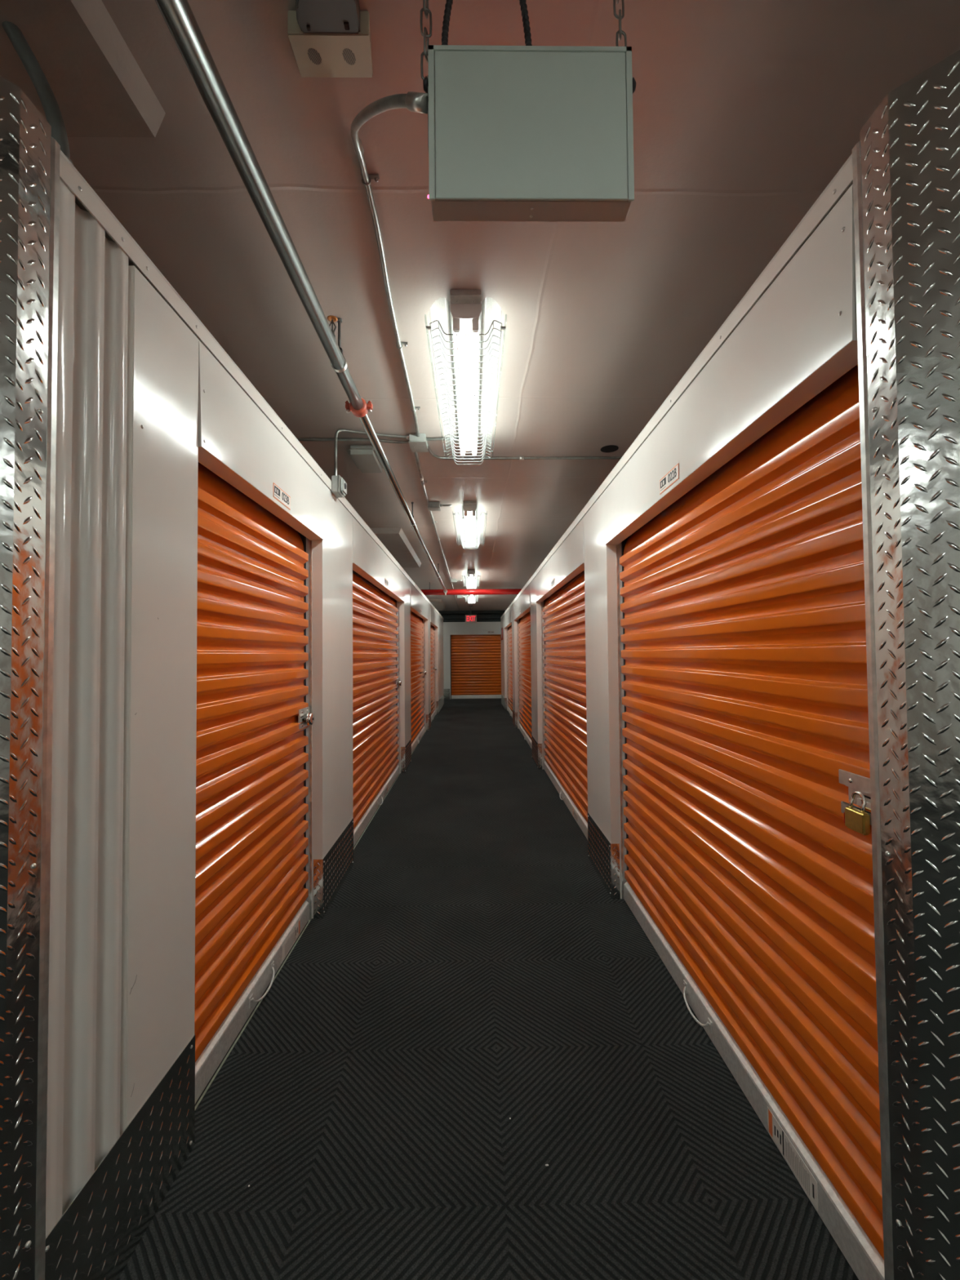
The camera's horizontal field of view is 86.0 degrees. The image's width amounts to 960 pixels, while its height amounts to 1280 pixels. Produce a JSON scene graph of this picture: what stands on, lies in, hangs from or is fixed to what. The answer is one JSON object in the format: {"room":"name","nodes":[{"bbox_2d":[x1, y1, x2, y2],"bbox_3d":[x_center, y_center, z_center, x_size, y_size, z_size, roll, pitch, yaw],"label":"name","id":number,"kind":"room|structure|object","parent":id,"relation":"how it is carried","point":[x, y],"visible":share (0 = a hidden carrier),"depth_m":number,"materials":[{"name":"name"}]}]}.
{"room":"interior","nodes":[
{"label":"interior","id":0,"kind":"room"},
{"bbox_2d":[45,178,444,1237],"bbox_3d":[-0.986,0.433,7.573,0.170,2.360,13.219,0,-2,-1],"label":"wall","id":1,"kind":"structure","parent":0,"point":[142,401],"depth_m":1.24,"materials":[{"name":"white metal"}]},
{"bbox_2d":[44,1034,195,1279],"bbox_3d":[-0.812,1.279,1.207,0.005,0.310,0.535,0,-2,-1],"label":"kick plate","id":2,"kind":"object","parent":1,"relation":"attached to","point":[100,1230],"visible":1,"depth_m":1.19,"materials":[{"name":"metal"}]},
{"bbox_2d":[59,150,443,619],"bbox_3d":[-0.998,-0.766,7.608,0.167,0.065,13.205,0,-2,-1],"label":"trim","id":3,"kind":"structure","parent":1,"relation":"attached to","point":[87,200],"depth_m":1.42,"materials":[{"name":"white metal"}]},
{"bbox_2d":[194,462,309,1106],"bbox_3d":[-0.934,0.316,2.131,0.123,2.300,1.258,0,-2,-1],"label":"door","id":4,"kind":"structure","parent":1,"relation":"in","point":[251,893],"depth_m":2.00,"materials":[{"name":"orange paint"}]},
{"bbox_2d":[288,931,294,949],"bbox_3d":[-0.893,1.420,2.418,0.001,0.056,0.123,0,-2,-1],"label":"print","id":5,"kind":"object","parent":4,"relation":"attached to","point":[291,934],"depth_m":2.44,"materials":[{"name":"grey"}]},
{"bbox_2d":[305,711,314,725],"bbox_3d":[-0.887,0.412,2.687,0.034,0.072,0.083,0,-2,-1],"label":"lock","id":6,"kind":"object","parent":4,"relation":"attached to","point":[309,718],"visible":1,"depth_m":2.67,"materials":[{"name":"silver metal"}]},
{"bbox_2d":[273,482,290,510],"bbox_3d":[-0.834,-0.604,2.174,0.002,0.059,0.192,0,-2,-1],"label":"number plate","id":7,"kind":"object","parent":1,"relation":"attached to","point":[282,497],"visible":1,"depth_m":2.17,"materials":[{"name":"white plastic"}]},
{"bbox_2d":[313,817,353,918],"bbox_3d":[-0.862,1.330,3.083,0.053,0.310,0.706,0,-2,-1],"label":"kick plate","id":8,"kind":"object","parent":1,"relation":"attached to","point":[330,873],"visible":0.98,"depth_m":2.92,"materials":[{"name":"metal"}]},
{"bbox_2d":[331,475,346,497],"bbox_3d":[-0.817,-0.896,3.009,0.074,0.101,0.120,0,-2,-1],"label":"junction box","id":9,"kind":"object","parent":1,"relation":"attached to","point":[339,486],"visible":1,"depth_m":2.96,"materials":[{"name":"metal"}]},
{"bbox_2d":[352,569,399,848],"bbox_3d":[-0.970,0.387,4.767,0.123,2.300,2.622,0,-2,-1],"label":"door","id":10,"kind":"structure","parent":1,"relation":"in","point":[375,768],"depth_m":4.53,"materials":[{"name":"orange paint"}]},
{"bbox_2d":[384,577,388,586],"bbox_3d":[-0.871,-0.533,4.805,0.002,0.059,0.192,0,-2,-1],"label":"number plate","id":11,"kind":"object","parent":1,"relation":"attached to","point":[386,582],"visible":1,"depth_m":4.79,"materials":[{"name":"white plastic"}]},
{"bbox_2d":[400,738,411,773],"bbox_3d":[-0.907,1.419,6.352,0.053,0.310,0.608,0,-2,-1],"label":"kick plate","id":12,"kind":"object","parent":1,"relation":"attached to","point":[406,752],"visible":0.99,"depth_m":6.13,"materials":[{"name":"metal"}]},
{"bbox_2d":[410,610,425,753],"bbox_3d":[-1.015,0.474,7.992,0.123,2.300,2.630,0,-2,-1],"label":"door","id":13,"kind":"structure","parent":1,"relation":"in","point":[417,670],"depth_m":8.14,"materials":[{"name":"orange paint"}]},
{"bbox_2d":[426,711,431,731],"bbox_3d":[-0.951,1.505,9.540,0.053,0.310,0.528,0,-2,-1],"label":"kick plate","id":14,"kind":"object","parent":1,"relation":"attached to","point":[428,716],"visible":0.99,"depth_m":9.28,"materials":[{"name":"metal"}]},
{"bbox_2d":[430,624,435,721],"bbox_3d":[-1.055,0.553,10.880,0.123,2.300,2.110,0,-2,-1],"label":"door","id":15,"kind":"structure","parent":1,"relation":"in","point":[432,628],"depth_m":11.32,"materials":[{"name":"orange paint"}]},
{"bbox_2d":[435,693,444,714],"bbox_3d":[-0.999,1.600,13.029,0.053,0.310,2.248,0,-2,-1],"label":"kick plate","id":16,"kind":"object","parent":1,"relation":"attached to","point":[439,704],"visible":0.99,"depth_m":12.33,"materials":[{"name":"metal"}]},
{"bbox_2d":[195,698,453,1109],"bbox_3d":[-0.082,1.645,6.808,7.200,0.120,20.100,0,-2,-1],"label":"floor","id":17,"kind":"structure","parent":0,"point":[309,920],"depth_m":2.01,"materials":[{"name":"concrete"}]},
{"bbox_2d":[118,698,858,1279],"bbox_3d":[-0.077,1.572,6.454,7.000,0.006,18.990,0,-2,-1],"label":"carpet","id":18,"kind":"object","parent":17,"relation":"on","point":[472,969],"visible":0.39,"depth_m":1.62,"materials":[{"name":"black carpet"}]},
{"bbox_2d":[443,622,500,699],"bbox_3d":[-0.220,0.638,16.067,7.000,2.395,0.160,0,-2,-1],"label":"wall","id":19,"kind":"structure","parent":0,"point":[450,628],"depth_m":16.00,"materials":[{"name":"white metal"}]},
{"bbox_2d":[444,688,449,699],"bbox_3d":[-1.368,1.677,15.940,0.885,0.319,0.005,0,-2,-1],"label":"kick plate","id":20,"kind":"object","parent":19,"relation":"attached to","point":[446,691],"visible":0.24,"depth_m":15.94,"materials":[{"name":"metal"}]},
{"bbox_2d":[450,634,501,698],"bbox_3d":[0.055,0.684,16.088,1.950,2.300,0.123,0,-2,-1],"label":"door","id":21,"kind":"structure","parent":19,"relation":"in","point":[475,660],"depth_m":16.06,"materials":[{"name":"orange paint"}]},
{"bbox_2d":[440,613,502,622],"bbox_3d":[-0.238,-0.524,16.669,7.000,0.750,0.300,0,-2,-1],"label":"wall","id":22,"kind":"structure","parent":0,"point":[442,615],"depth_m":16.52,"materials":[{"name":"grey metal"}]},
{"bbox_2d":[442,616,502,619],"bbox_3d":[-0.237,-0.715,16.453,6.800,0.080,0.139,0,-2,-1],"label":"air duct","id":23,"kind":"object","parent":22,"relation":"attached to","point":[444,617],"visible":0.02,"depth_m":16.39,"materials":[{"name":"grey metal"}]},
{"bbox_2d":[67,0,959,610],"bbox_3d":[-0.107,-1.239,6.885,7.200,0.150,20.100,0,-2,-1],"label":"ceiling","id":24,"kind":"structure","parent":0,"point":[745,112],"depth_m":1.63,"materials":[{"name":"paint"}]},
{"bbox_2d":[1,21,73,164],"bbox_3d":[-0.918,-1.139,1.054,0.168,0.354,0.039,0,-2,-1],"label":"conduit","id":25,"kind":"object","parent":24,"relation":"attached to","point":[54,117],"visible":0.72,"depth_m":1.04,"materials":[{"name":"grey metal"}]},
{"bbox_2d":[0,0,165,137],"bbox_3d":[-1.338,-1.307,0.044,1.148,0.063,2.455,0,-2,-1],"label":"ceiling beam","id":26,"kind":"structure","parent":24,"relation":"attached to","point":[100,89],"depth_m":1.13,"materials":[{"name":"paint"}]},
{"bbox_2d":[287,0,373,77],"bbox_3d":[-0.323,-1.263,1.065,0.183,0.110,0.270,0,-2,-1],"label":"fire alarm","id":27,"kind":"object","parent":24,"relation":"attached to","point":[328,38],"visible":1,"depth_m":1.09,"materials":[{"name":"beige plastic"}]},
{"bbox_2d":[307,48,321,64],"bbox_3d":[-0.365,-1.287,1.136,0.025,0.021,0.048,0,-2,-1],"label":"grille","id":28,"kind":"object","parent":27,"relation":"attached to","point":[314,55],"depth_m":1.14,"materials":[{"name":"grey plastic"}]},
{"bbox_2d":[296,0,359,33],"bbox_3d":[-0.308,-1.264,1.006,0.130,0.110,0.150,0,-2,-1],"label":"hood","id":29,"kind":"object","parent":27,"relation":"attached to","point":[313,16],"depth_m":1.03,"materials":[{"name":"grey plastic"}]},
{"bbox_2d":[342,48,355,65],"bbox_3d":[-0.289,-1.288,1.137,0.025,0.021,0.048,0,-2,-1],"label":"grille","id":30,"kind":"object","parent":27,"relation":"attached to","point":[348,55],"depth_m":1.14,"materials":[{"name":"grey plastic"}]},
{"bbox_2d":[330,317,346,372],"bbox_3d":[-0.566,-1.183,2.065,0.062,0.214,0.024,0,-2,-1],"label":"hanger","id":31,"kind":"object","parent":24,"relation":"hanging from","point":[339,319],"visible":0.65,"depth_m":2.06,"materials":[{"name":"grey metal"}]},
{"bbox_2d":[297,438,408,444],"bbox_3d":[-0.991,-1.242,3.199,1.130,0.018,0.049,0,-2,-3],"label":"conduit","id":32,"kind":"object","parent":24,"relation":"attached to","point":[299,439],"visible":0.58,"depth_m":3.19,"materials":[{"name":"metal"}]},
{"bbox_2d":[346,444,382,472],"bbox_3d":[-0.764,-1.220,3.484,0.202,0.060,0.400,0,-2,-1],"label":"ceiling box","id":33,"kind":"object","parent":24,"relation":"attached to","point":[365,458],"visible":0.94,"depth_m":3.40,"materials":[{"name":"grey paint"}]},
{"bbox_2d":[333,428,408,475],"bbox_3d":[-0.646,-1.099,3.104,0.455,0.320,0.040,0,-2,-18],"label":"conduit","id":34,"kind":"object","parent":24,"relation":"attached to","point":[406,437],"visible":0.83,"depth_m":3.06,"materials":[{"name":"metal"}]},
{"bbox_2d":[350,91,428,436],"bbox_3d":[-0.319,-1.102,2.012,0.190,0.382,2.245,0,-2,-7],"label":"conduit","id":35,"kind":"object","parent":24,"relation":"attached to","point":[417,102],"visible":1,"depth_m":1.38,"materials":[{"name":"metal"}]},
{"bbox_2d":[370,527,421,567],"bbox_3d":[-1.428,-1.131,6.554,1.148,0.063,2.160,0,-2,-1],"label":"soffit","id":36,"kind":"structure","parent":24,"relation":"attached to","point":[394,540],"depth_m":6.13,"materials":[{"name":"paint"}]},
{"bbox_2d":[408,502,415,525],"bbox_3d":[-0.601,-1.117,4.564,0.054,0.210,0.024,0,-2,-1],"label":"hanger","id":37,"kind":"object","parent":24,"relation":"hanging from","point":[412,503],"visible":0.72,"depth_m":4.56,"materials":[{"name":"grey metal"}]},
{"bbox_2d":[155,0,446,591],"bbox_3d":[-0.582,-1.074,3.283,0.124,0.080,12.480,0,-2,-1],"label":"pipe","id":38,"kind":"object","parent":37,"relation":"hanging from","point":[178,15],"visible":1,"depth_m":1.26,"materials":[{"name":"metal"}]},
{"bbox_2d":[327,315,337,338],"bbox_3d":[-0.560,-1.175,1.955,0.038,0.091,0.038,0,-2,-1],"label":"sprinkler","id":39,"kind":"object","parent":38,"relation":"on","point":[331,318],"visible":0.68,"depth_m":1.95,"materials":[{"name":"orange metal"}]},
{"bbox_2d":[408,433,428,452],"bbox_3d":[-0.384,-1.231,3.220,0.106,0.056,0.166,0,-2,-1],"label":"junction box","id":40,"kind":"object","parent":24,"relation":"attached to","point":[417,444],"visible":0.98,"depth_m":3.17,"materials":[{"name":"grey metal"}]},
{"bbox_2d":[414,452,459,611],"bbox_3d":[-0.532,-1.073,9.611,0.064,0.028,12.630,0,-2,-1],"label":"conduit","id":41,"kind":"object","parent":24,"relation":"attached to","point":[421,477],"visible":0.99,"depth_m":4.54,"materials":[{"name":"metal"}]},
{"bbox_2d":[428,599,445,608],"bbox_3d":[-1.525,-0.940,13.611,1.148,0.063,2.000,0,-2,-1],"label":"soffit","id":42,"kind":"structure","parent":24,"relation":"attached to","point":[437,603],"depth_m":13.12,"materials":[{"name":"paint"}]},
{"bbox_2d":[427,502,451,511],"bbox_3d":[-0.360,-1.195,4.609,0.210,0.054,0.116,0,-2,-1],"label":"junction box","id":43,"kind":"object","parent":24,"relation":"attached to","point":[432,506],"visible":0.97,"depth_m":4.56,"materials":[{"name":"metal"}]},
{"bbox_2d":[426,437,458,440],"bbox_3d":[-0.210,-1.248,3.199,0.250,0.018,0.019,-1,-2,0],"label":"conduit","id":44,"kind":"object","parent":24,"relation":"attached to","point":[427,438],"visible":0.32,"depth_m":3.19,"materials":[{"name":"metal"}]},
{"bbox_2d":[441,0,453,44],"bbox_3d":[-0.035,-1.186,0.933,0.072,0.276,0.016,-1,-2,4],"label":"cable","id":45,"kind":"object","parent":24,"relation":"hanging from","point":[449,3],"visible":0.7,"depth_m":0.93,"materials":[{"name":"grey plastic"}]},
{"bbox_2d":[450,578,462,582],"bbox_3d":[-0.425,-1.067,9.327,0.210,0.054,0.116,0,-2,-1],"label":"junction box","id":46,"kind":"object","parent":24,"relation":"attached to","point":[455,580],"visible":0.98,"depth_m":9.27,"materials":[{"name":"metal"}]},
{"bbox_2d":[426,289,506,464],"bbox_3d":[-0.063,-1.208,2.596,0.306,0.141,1.387,0,-2,-1],"label":"strip light","id":47,"kind":"object","parent":24,"relation":"attached to","point":[465,305],"visible":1,"depth_m":2.25,"materials":[{"name":"white glass"}]},
{"bbox_2d":[453,501,487,548],"bbox_3d":[-0.099,-1.137,5.235,0.306,0.141,1.387,0,-2,-1],"label":"strip light","id":48,"kind":"object","parent":24,"relation":"attached to","point":[469,508],"visible":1,"depth_m":4.91,"materials":[{"name":"white glass"}]},
{"bbox_2d":[465,605,476,622],"bbox_3d":[-0.253,-0.717,14.353,0.320,0.488,0.100,0,-2,-1],"label":"exit sign","id":49,"kind":"object","parent":24,"relation":"hanging from","point":[468,618],"visible":1,"depth_m":14.32,"materials":[{"name":"red plastic"}]},
{"bbox_2d":[420,582,522,595],"bbox_3d":[-0.143,-0.958,9.615,6.600,0.263,0.173,0,-2,-1],"label":"pipe","id":50,"kind":"object","parent":24,"relation":"hanging from","point":[504,591],"visible":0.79,"depth_m":9.60,"materials":[{"name":"red metal"}]},
{"bbox_2d":[462,568,480,589],"bbox_3d":[-0.150,-1.038,8.903,0.306,0.141,1.387,0,-2,-1],"label":"strip light","id":51,"kind":"object","parent":24,"relation":"attached to","point":[472,580],"visible":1,"depth_m":8.63,"materials":[{"name":"white plastic"}]},
{"bbox_2d":[437,610,505,613],"bbox_3d":[-0.234,-0.868,16.108,7.000,0.088,0.120,0,-2,-1],"label":"steel beam","id":52,"kind":"structure","parent":24,"relation":"attached to","point":[439,611],"depth_m":16.05,"materials":[{"name":"metal"}]},
{"bbox_2d":[464,595,479,603],"bbox_3d":[-0.188,-0.963,11.672,0.306,0.141,1.387,0,-2,-1],"label":"strip light","id":53,"kind":"object","parent":24,"relation":"attached to","point":[471,597],"visible":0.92,"depth_m":11.53,"materials":[{"name":"white plastic"}]},
{"bbox_2d":[427,444,622,460],"bbox_3d":[0.534,-1.246,3.516,1.804,0.024,0.215,0,-2,-8],"label":"conduit","id":54,"kind":"object","parent":24,"relation":"attached to","point":[520,458],"visible":0.74,"depth_m":3.52,"materials":[{"name":"metal"}]},
{"bbox_2d":[519,0,532,45],"bbox_3d":[0.061,-1.187,0.934,0.068,0.276,0.016,0,-2,-6],"label":"cable","id":55,"kind":"object","parent":24,"relation":"hanging from","point":[524,11],"visible":0.71,"depth_m":0.93,"materials":[{"name":"black plastic"}]},
{"bbox_2d":[419,0,635,222],"bbox_3d":[0.086,-1.050,0.936,0.386,0.561,0.054,0,-2,-1],"label":"box","id":56,"kind":"object","parent":24,"relation":"hanging from","point":[516,133],"visible":1,"depth_m":0.91,"materials":[{"name":"grey metal"}]},
{"bbox_2d":[600,444,618,452],"bbox_3d":[0.857,-1.264,3.408,0.116,0.003,0.116,0,-2,-1],"label":"ceiling vent","id":57,"kind":"object","parent":24,"relation":"in","point":[611,448],"visible":1,"depth_m":3.40,"materials":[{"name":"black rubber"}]},
{"bbox_2d":[500,183,857,898],"bbox_3d":[0.748,0.426,7.597,0.169,2.344,13.219,0,-2,-1],"label":"wall","id":58,"kind":"structure","parent":0,"point":[799,338],"depth_m":1.82,"materials":[{"name":"white metal"}]},
{"bbox_2d":[501,627,502,639],"bbox_3d":[0.578,-0.158,13.619,0.008,0.320,0.700,0,-2,-1],"label":"sign","id":59,"kind":"object","parent":58,"relation":"attached to","point":[501,628],"visible":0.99,"depth_m":13.50,"materials":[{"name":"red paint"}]},
{"bbox_2d":[501,693,506,710],"bbox_3d":[0.622,1.595,13.397,0.053,0.310,1.558,0,-2,-1],"label":"kick plate","id":60,"kind":"object","parent":58,"relation":"attached to","point":[504,700],"visible":1,"depth_m":12.92,"materials":[{"name":"metal"}]},
{"bbox_2d":[506,625,512,717],"bbox_3d":[0.718,0.552,11.410,0.123,2.300,2.480,0,-2,-1],"label":"door","id":61,"kind":"structure","parent":58,"relation":"in","point":[509,628],"depth_m":11.86,"materials":[{"name":"orange paint"}]},
{"bbox_2d":[512,709,517,728],"bbox_3d":[0.671,1.500,9.858,0.053,0.310,0.578,0,-2,-1],"label":"kick plate","id":62,"kind":"object","parent":58,"relation":"attached to","point":[514,713],"visible":0.99,"depth_m":9.58,"materials":[{"name":"metal"}]},
{"bbox_2d":[517,610,531,748],"bbox_3d":[0.762,0.466,8.242,0.123,2.300,2.720,0,-2,-1],"label":"door","id":63,"kind":"structure","parent":58,"relation":"in","point":[525,670],"depth_m":8.41,"materials":[{"name":"orange paint"}]},
{"bbox_2d":[531,734,542,769],"bbox_3d":[0.717,1.409,6.524,0.053,0.310,0.670,0,-2,-1],"label":"kick plate","id":64,"kind":"object","parent":58,"relation":"attached to","point":[536,748],"visible":1,"depth_m":6.31,"materials":[{"name":"metal"}]},
{"bbox_2d":[551,578,554,586],"bbox_3d":[0.693,-0.544,4.897,0.002,0.059,0.192,0,-2,-1],"label":"number plate","id":65,"kind":"object","parent":58,"relation":"attached to","point":[553,580],"visible":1,"depth_m":4.88,"materials":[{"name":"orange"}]},
{"bbox_2d":[542,569,587,839],"bbox_3d":[0.808,0.375,4.878,0.123,2.300,2.686,0,-2,-1],"label":"door","id":66,"kind":"structure","parent":58,"relation":"in","point":[565,764],"depth_m":4.66,"materials":[{"name":"orange paint"}]},
{"bbox_2d":[587,812,620,898],"bbox_3d":[0.762,1.320,3.215,0.053,0.310,0.595,0,-2,-1],"label":"kick plate","id":67,"kind":"object","parent":58,"relation":"attached to","point":[603,855],"visible":0.98,"depth_m":3.06,"materials":[{"name":"metal"}]},
{"bbox_2d":[659,463,679,494],"bbox_3d":[0.733,-0.622,1.999,0.002,0.059,0.192,0,-2,-1],"label":"number plate","id":68,"kind":"object","parent":58,"relation":"attached to","point":[673,475],"visible":1,"depth_m":1.99,"materials":[{"name":"white plastic"}]},
{"bbox_2d":[500,153,853,619],"bbox_3d":[0.738,-0.781,7.627,0.167,0.065,13.215,0,-2,-1],"label":"trim","id":69,"kind":"structure","parent":58,"relation":"on","point":[842,180],"depth_m":1.47,"materials":[{"name":"white metal"}]},
{"bbox_2d":[619,364,884,1279],"bbox_3d":[0.848,0.296,1.980,0.123,2.300,1.940,0,-2,-1],"label":"door","id":70,"kind":"structure","parent":58,"relation":"in","point":[744,685],"depth_m":1.47,"materials":[{"name":"orange paint"}]},
{"bbox_2d":[773,1124,814,1199],"bbox_3d":[0.831,1.376,1.366,0.001,0.064,0.169,0,-2,-1],"label":"print","id":71,"kind":"object","parent":70,"relation":"attached to","point":[792,1153],"depth_m":1.36,"materials":[{"name":"black"}]},
{"bbox_2d":[844,791,870,835],"bbox_3d":[0.815,0.370,1.114,0.017,0.086,0.058,0,-2,-1],"label":"padlock","id":72,"kind":"object","parent":70,"relation":"hanging from","point":[858,820],"visible":1,"depth_m":1.10,"materials":[{"name":"gold metal"}]},
{"bbox_3d":[-2.120,0.234,0.777,2.594,2.412,0.416,0,-2,-1],"label":"wall","id":73,"kind":"structure","parent":0,"visible":0},
{"bbox_2d":[0,75,60,1279],"bbox_3d":[-0.955,0.213,0.757,0.061,2.419,0.528,-2,-2,37],"label":"guard","id":74,"kind":"object","parent":73,"relation":"attached to","point":[30,157],"visible":1,"depth_m":0.93,"materials":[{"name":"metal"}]},
{"bbox_3d":[2.068,0.199,0.836,2.594,2.412,0.416,0,-2,-1],"label":"wall","id":75,"kind":"structure","parent":0,"visible":0},
{"bbox_2d":[852,49,959,1279],"bbox_3d":[0.904,0.198,0.783,0.061,2.419,0.528,1,-2,-39],"label":"guard","id":76,"kind":"object","parent":75,"relation":"attached to","point":[906,157],"visible":1,"depth_m":0.91,"materials":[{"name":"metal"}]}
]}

